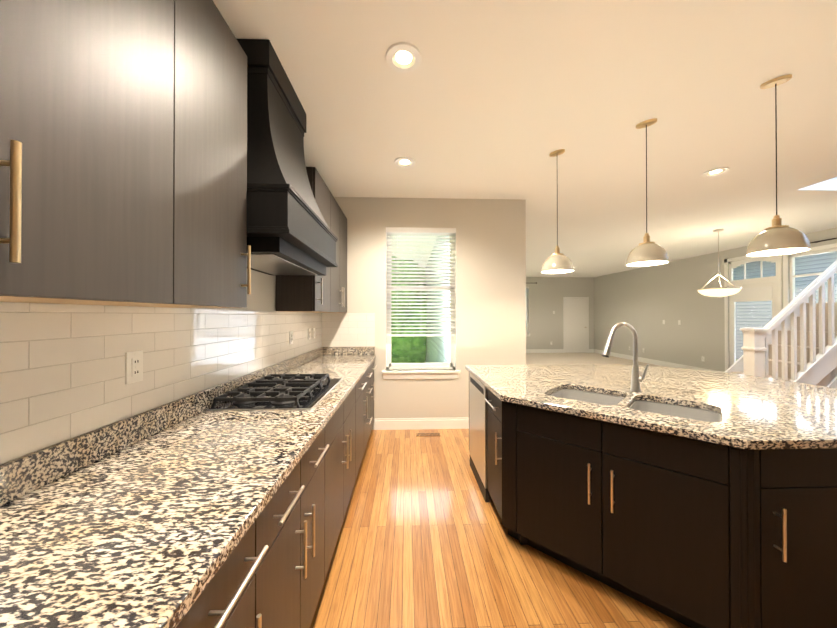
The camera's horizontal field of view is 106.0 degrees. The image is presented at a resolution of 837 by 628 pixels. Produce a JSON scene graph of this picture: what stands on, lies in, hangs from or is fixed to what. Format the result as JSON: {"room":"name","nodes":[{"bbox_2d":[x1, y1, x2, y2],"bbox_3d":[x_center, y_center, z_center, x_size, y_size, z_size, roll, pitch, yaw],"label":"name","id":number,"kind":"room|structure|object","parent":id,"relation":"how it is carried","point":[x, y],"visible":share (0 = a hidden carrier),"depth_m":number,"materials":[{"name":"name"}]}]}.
{"room":"kitchen","nodes":[
{"label":"kitchen","id":0,"kind":"room"},
{"bbox_2d":[3,269,310,463],"bbox_3d":[-1.135,-0.026,1.005,0.120,2.850,5.930,0,0,-2],"label":"wall","id":1,"kind":"structure","parent":0,"point":[261,296],"depth_m":2.22,"materials":[{"name":"beige paint"}]},
{"bbox_2d":[0,0,183,307],"bbox_3d":[-0.909,-0.606,0.748,0.307,1.148,0.467,0,0,-2],"label":"upper cabinet","id":2,"kind":"object","parent":1,"relation":"attached to","point":[124,122],"depth_m":0.74,"materials":[{"name":"brown wood"}]},
{"bbox_2d":[0,302,321,464],"bbox_3d":[-1.089,0.180,1.495,0.004,0.412,4.707,0,0,-2],"label":"tile backsplash","id":3,"kind":"structure","parent":1,"relation":"attached to","point":[62,372],"depth_m":1.10,"materials":[{"name":"white tile"}]},
{"bbox_2d":[125,350,142,384],"bbox_3d":[-1.070,0.200,1.192,0.012,0.117,0.072,0,0,-2],"label":"outlet","id":4,"kind":"object","parent":3,"relation":"attached to","point":[134,367],"visible":1,"depth_m":1.18,"materials":[{"name":"white plastic"}]},
{"bbox_2d":[289,331,292,343],"bbox_3d":[-1.130,0.209,2.811,0.012,0.117,0.072,0,0,-2],"label":"outlet","id":5,"kind":"object","parent":3,"relation":"attached to","point":[291,338],"visible":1,"depth_m":2.80,"materials":[{"name":"white plastic"}]},
{"bbox_2d":[308,328,310,339],"bbox_3d":[-1.149,0.212,3.330,0.012,0.117,0.072,0,0,-2],"label":"outlet","id":6,"kind":"object","parent":3,"relation":"attached to","point":[309,334],"visible":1,"depth_m":3.32,"materials":[{"name":"white plastic"}]},
{"bbox_2d":[180,0,246,307],"bbox_3d":[-0.926,-0.603,1.208,0.307,1.148,0.453,0,0,-2],"label":"upper cabinet","id":7,"kind":"object","parent":1,"relation":"attached to","point":[214,271],"depth_m":1.19,"materials":[{"name":"brown wood"}]},
{"bbox_2d":[237,39,337,275],"bbox_3d":[-0.862,-0.868,1.964,0.492,1.152,1.025,0,0,-2],"label":"range hood","id":8,"kind":"object","parent":1,"relation":"attached to","point":[289,232],"visible":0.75,"depth_m":1.67,"materials":[{"name":"brown wood"}]},
{"bbox_2d":[276,167,331,311],"bbox_3d":[-0.983,-0.594,2.751,0.307,1.148,0.507,0,0,-2],"label":"upper cabinet","id":9,"kind":"object","parent":1,"relation":"attached to","point":[294,293],"depth_m":2.50,"materials":[{"name":"brown wood"}]},
{"bbox_2d":[316,208,346,312],"bbox_3d":[-1.017,-0.589,3.642,0.307,1.148,0.430,0,0,-2],"label":"upper cabinet","id":10,"kind":"object","parent":1,"relation":"attached to","point":[343,220],"depth_m":3.63,"materials":[{"name":"brown wood"}]},
{"bbox_2d":[0,140,343,306],"bbox_3d":[-0.764,-0.193,1.516,0.040,0.215,3.933,0,0,-2],"label":"handle","id":11,"kind":"object","parent":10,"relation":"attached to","point":[14,163],"visible":1,"depth_m":0.56,"materials":[{"name":"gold metal"}]},
{"bbox_2d":[332,195,339,311],"bbox_3d":[-1.001,-0.592,3.216,0.307,1.148,0.424,0,0,-2],"label":"upper cabinet","id":12,"kind":"object","parent":1,"relation":"attached to","point":[335,207],"depth_m":3.27,"materials":[{"name":"brown wood"}]},
{"bbox_2d":[334,197,525,429],"bbox_3d":[0.077,-0.009,3.968,2.525,2.850,0.140,0,0,-2],"label":"wall","id":13,"kind":"structure","parent":0,"point":[490,281],"depth_m":3.91,"materials":[{"name":"beige paint"}]},
{"bbox_2d":[322,313,374,346],"bbox_3d":[-0.854,0.194,3.857,0.642,0.412,0.004,0,0,-2],"label":"tile backsplash","id":14,"kind":"structure","parent":13,"relation":"attached to","point":[348,329],"depth_m":3.85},
{"bbox_2d":[382,227,459,378],"bbox_3d":[0.031,-0.137,3.934,0.960,1.866,0.155,0,0,-2],"label":"kitchen window","id":15,"kind":"structure","parent":13,"relation":"in","point":[418,370],"depth_m":3.93,"materials":[{"name":"white plastic"}]},
{"bbox_2d":[374,417,468,429],"bbox_3d":[0.408,1.348,3.895,1.899,0.135,0.013,0,0,-2],"label":"baseboard","id":16,"kind":"structure","parent":13,"relation":"attached to","point":[416,423],"depth_m":3.87,"materials":[{"name":"white"}]},
{"bbox_2d":[425,236,449,362],"bbox_3d":[0.340,-1.061,7.951,0.135,6.000,7.790,0,0,-2],"label":"wall","id":17,"kind":"structure","parent":0,"point":[443,349],"depth_m":5.83,"materials":[{"name":"grey paint"}]},
{"bbox_2d":[310,429,689,627],"bbox_3d":[2.987,1.460,1.125,8.530,0.120,6.040,0,0,-2],"label":"floor","id":18,"kind":"structure","parent":0,"point":[425,540],"depth_m":1.76,"materials":[{"name":"brown wood"}]},
{"bbox_2d":[0,347,376,627],"bbox_3d":[-0.753,0.894,1.503,0.677,1.015,4.707,0,0,-2],"label":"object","id":19,"kind":"structure","parent":18,"relation":"on","point":[190,511],"depth_m":0.87,"materials":[{"name":"multicoloured stone"}]},
{"bbox_2d":[207,373,341,410],"bbox_3d":[-0.819,0.457,1.980,0.522,0.064,0.770,0,0,-2],"label":"gas cooktop","id":20,"kind":"object","parent":19,"relation":"in","point":[284,391],"visible":1,"depth_m":1.75,"materials":[{"name":"black metal"}]},
{"bbox_2d":[415,433,440,436],"bbox_3d":[0.115,1.411,3.696,0.300,0.006,0.110,0,0,-2],"label":"floor vent","id":21,"kind":"object","parent":18,"relation":"in","point":[426,434],"visible":1,"depth_m":3.69,"materials":[{"name":"brown wood"}]},
{"bbox_2d":[468,370,836,627],"bbox_3d":[1.596,0.966,2.142,2.234,0.879,1.870,0,0,-2],"label":"kitchen island","id":22,"kind":"object","parent":18,"relation":"on","point":[693,498],"depth_m":1.36,"materials":[{"name":"wood"}]},
{"bbox_2d":[465,362,836,449],"bbox_3d":[1.615,0.508,2.166,2.255,0.035,1.890,0,0,-2],"label":"island countertop","id":23,"kind":"structure","parent":22,"relation":"on","point":[635,406],"depth_m":1.76,"materials":[{"name":"beige stone"}]},
{"bbox_2d":[602,322,648,391],"bbox_3d":[1.285,0.271,1.985,0.306,0.436,0.112,0,0,-2],"label":"faucet","id":24,"kind":"object","parent":23,"relation":"on","point":[636,379],"depth_m":1.99,"materials":[{"name":"silver metal"}]},
{"bbox_2d":[549,389,720,421],"bbox_3d":[1.180,0.614,1.814,0.826,0.180,0.826,0,0,-2],"label":"sink","id":25,"kind":"object","parent":23,"relation":"in","point":[684,410],"depth_m":1.84,"materials":[{"name":"silver metal"}]},
{"bbox_2d":[725,260,836,388],"bbox_3d":[5.387,0.065,4.164,2.994,2.715,0.882,0,0,-2],"label":"staircase","id":26,"kind":"structure","parent":18,"relation":"on","point":[794,339],"depth_m":3.77,"materials":[{"name":"white wood"}]},
{"bbox_2d":[213,0,836,276],"bbox_3d":[2.841,-1.487,5.070,8.530,0.120,13.900,0,0,-2],"label":"ceiling","id":27,"kind":"structure","parent":0,"point":[494,99],"depth_m":2.24,"materials":[{"name":"white paint"}]},
{"bbox_2d":[386,42,420,72],"bbox_3d":[-0.083,-1.440,1.778,0.200,0.012,0.200,0,0,-2],"label":"recessed light","id":28,"kind":"object","parent":27,"relation":"in","point":[403,61],"visible":1,"depth_m":1.77,"materials":[{"name":"white plastic"}]},
{"bbox_2d":[394,157,415,167],"bbox_3d":[-0.128,-1.433,2.987,0.200,0.012,0.200,0,0,-2],"label":"recessed light","id":29,"kind":"object","parent":27,"relation":"in","point":[404,162],"visible":1,"depth_m":2.99,"materials":[{"name":"white plastic"}]},
{"bbox_2d":[541,149,573,273],"bbox_3d":[1.232,-0.908,2.803,0.264,1.064,0.264,0,0,-2],"label":"pendant light","id":30,"kind":"object","parent":27,"relation":"hanging from","point":[557,262],"visible":1,"depth_m":2.75,"materials":[{"name":"beige metal"}]},
{"bbox_2d":[626,118,668,265],"bbox_3d":[1.717,-0.910,2.375,0.264,1.064,0.264,0,0,-2],"label":"pendant light","id":31,"kind":"object","parent":27,"relation":"hanging from","point":[646,252],"visible":1,"depth_m":2.33,"materials":[{"name":"beige metal"}]},
{"bbox_2d":[702,167,728,176],"bbox_3d":[2.997,-1.432,3.184,0.200,0.012,0.200,0,0,-2],"label":"recessed light","id":32,"kind":"object","parent":27,"relation":"in","point":[717,171],"visible":0.98,"depth_m":3.18,"materials":[{"name":"white"}]},
{"bbox_2d":[697,229,741,297],"bbox_3d":[5.068,-0.846,5.329,0.562,1.160,0.562,0,0,-2],"label":"dining chandelier","id":33,"kind":"object","parent":27,"relation":"hanging from","point":[720,291],"visible":1,"depth_m":5.23,"materials":[{"name":"white glass"}]},
{"bbox_2d":[746,74,810,255],"bbox_3d":[2.213,-0.913,1.951,0.264,1.064,0.264,0,0,-2],"label":"pendant light","id":34,"kind":"object","parent":27,"relation":"hanging from","point":[777,238],"visible":1,"depth_m":1.92,"materials":[{"name":"beige metal"}]},
{"bbox_2d":[424,353,663,366],"bbox_3d":[3.618,1.500,8.104,6.750,0.120,7.860,0,0,-2],"label":"floor","id":35,"kind":"structure","parent":0,"point":[558,358],"depth_m":10.07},
{"bbox_2d":[526,277,593,352],"bbox_3d":[3.457,0.037,11.899,6.630,2.850,0.120,0,0,-2],"label":"wall","id":36,"kind":"structure","parent":0,"point":[547,295],"depth_m":11.90,"materials":[{"name":"grey paint"}]},
{"bbox_2d":[526,287,530,335],"bbox_3d":[3.718,-0.091,11.887,0.960,1.866,0.155,0,0,-2],"label":"living room window","id":37,"kind":"structure","parent":36,"relation":"in","point":[527,311],"depth_m":11.90,"materials":[{"name":"white"}]},
{"bbox_2d":[526,287,528,319],"bbox_3d":[3.718,-0.403,11.877,0.858,1.231,0.052,0,0,-2],"label":"blind","id":38,"kind":"object","parent":37,"relation":"attached to","point":[527,288],"depth_m":11.90,"materials":[{"name":"white"}]},
{"bbox_2d":[526,349,563,352],"bbox_3d":[2.890,1.394,11.803,5.170,0.135,0.013,0,0,-2],"label":"baseboard","id":39,"kind":"structure","parent":36,"relation":"attached to","point":[527,350],"depth_m":11.87,"materials":[{"name":"white wood"}]},
{"bbox_2d":[563,297,588,352],"bbox_3d":[5.954,0.410,11.892,0.970,2.105,0.073,0,0,-2],"label":"closet door","id":40,"kind":"structure","parent":36,"relation":"in","point":[575,324],"depth_m":11.91,"materials":[{"name":"white wood"}]},
{"bbox_2d":[594,228,836,371],"bbox_3d":[6.961,-0.001,5.275,0.120,2.850,13.620,0,0,-2],"label":"wall","id":41,"kind":"structure","parent":0,"point":[644,302],"depth_m":8.46,"materials":[{"name":"grey paint"}]},
{"bbox_2d":[593,349,720,371],"bbox_3d":[6.737,1.381,9.481,0.014,0.135,4.940,0,0,-2],"label":"baseboard","id":42,"kind":"structure","parent":41,"relation":"attached to","point":[656,362],"depth_m":9.06,"materials":[{"name":"white wood"}]},
{"bbox_2d":[724,255,781,370],"bbox_3d":[6.866,0.106,6.497,0.100,2.650,1.070,0,0,-2],"label":"front door","id":43,"kind":"structure","parent":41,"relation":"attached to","point":[762,288],"depth_m":6.59,"materials":[{"name":"white wood"}]},
{"bbox_2d":[783,243,836,307],"bbox_3d":[6.905,-0.165,5.444,0.120,2.000,1.020,0,0,-2],"label":"dining window","id":44,"kind":"structure","parent":41,"relation":"in","point":[792,259],"depth_m":5.82,"materials":[{"name":"white wood"}]},
{"bbox_2d":[810,238,836,243],"bbox_3d":[6.841,-1.235,5.448,0.105,0.052,1.200,0,0,-2],"label":"curtain rod","id":45,"kind":"object","parent":41,"relation":"attached to","point":[823,240],"visible":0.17,"depth_m":5.32,"materials":[{"name":"brown metal"}]},
{"label":"outside","id":46,"kind":"structure","parent":0,"visible":0},
{"bbox_3d":[4.441,1.685,17.570,70.000,0.120,55.000,0,0,-2],"label":"grass","id":47,"kind":"structure","parent":46,"visible":0},
{"bbox_2d":[391,256,426,362],"bbox_3d":[0.601,-4.152,12.419,26.126,12.537,12.056,0,0,-2],"label":"garden","id":48,"kind":"object","parent":47,"relation":"on","point":[410,354],"depth_m":9.02,"materials":[{"name":"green plant"}]},
{"bbox_2d":[733,251,836,358],"bbox_3d":[15.084,-1.565,7.228,8.100,6.400,11.100,0,0,-2],"label":"neighbouring house","id":49,"kind":"structure","parent":47,"relation":"on","point":[802,265],"depth_m":10.17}
]}

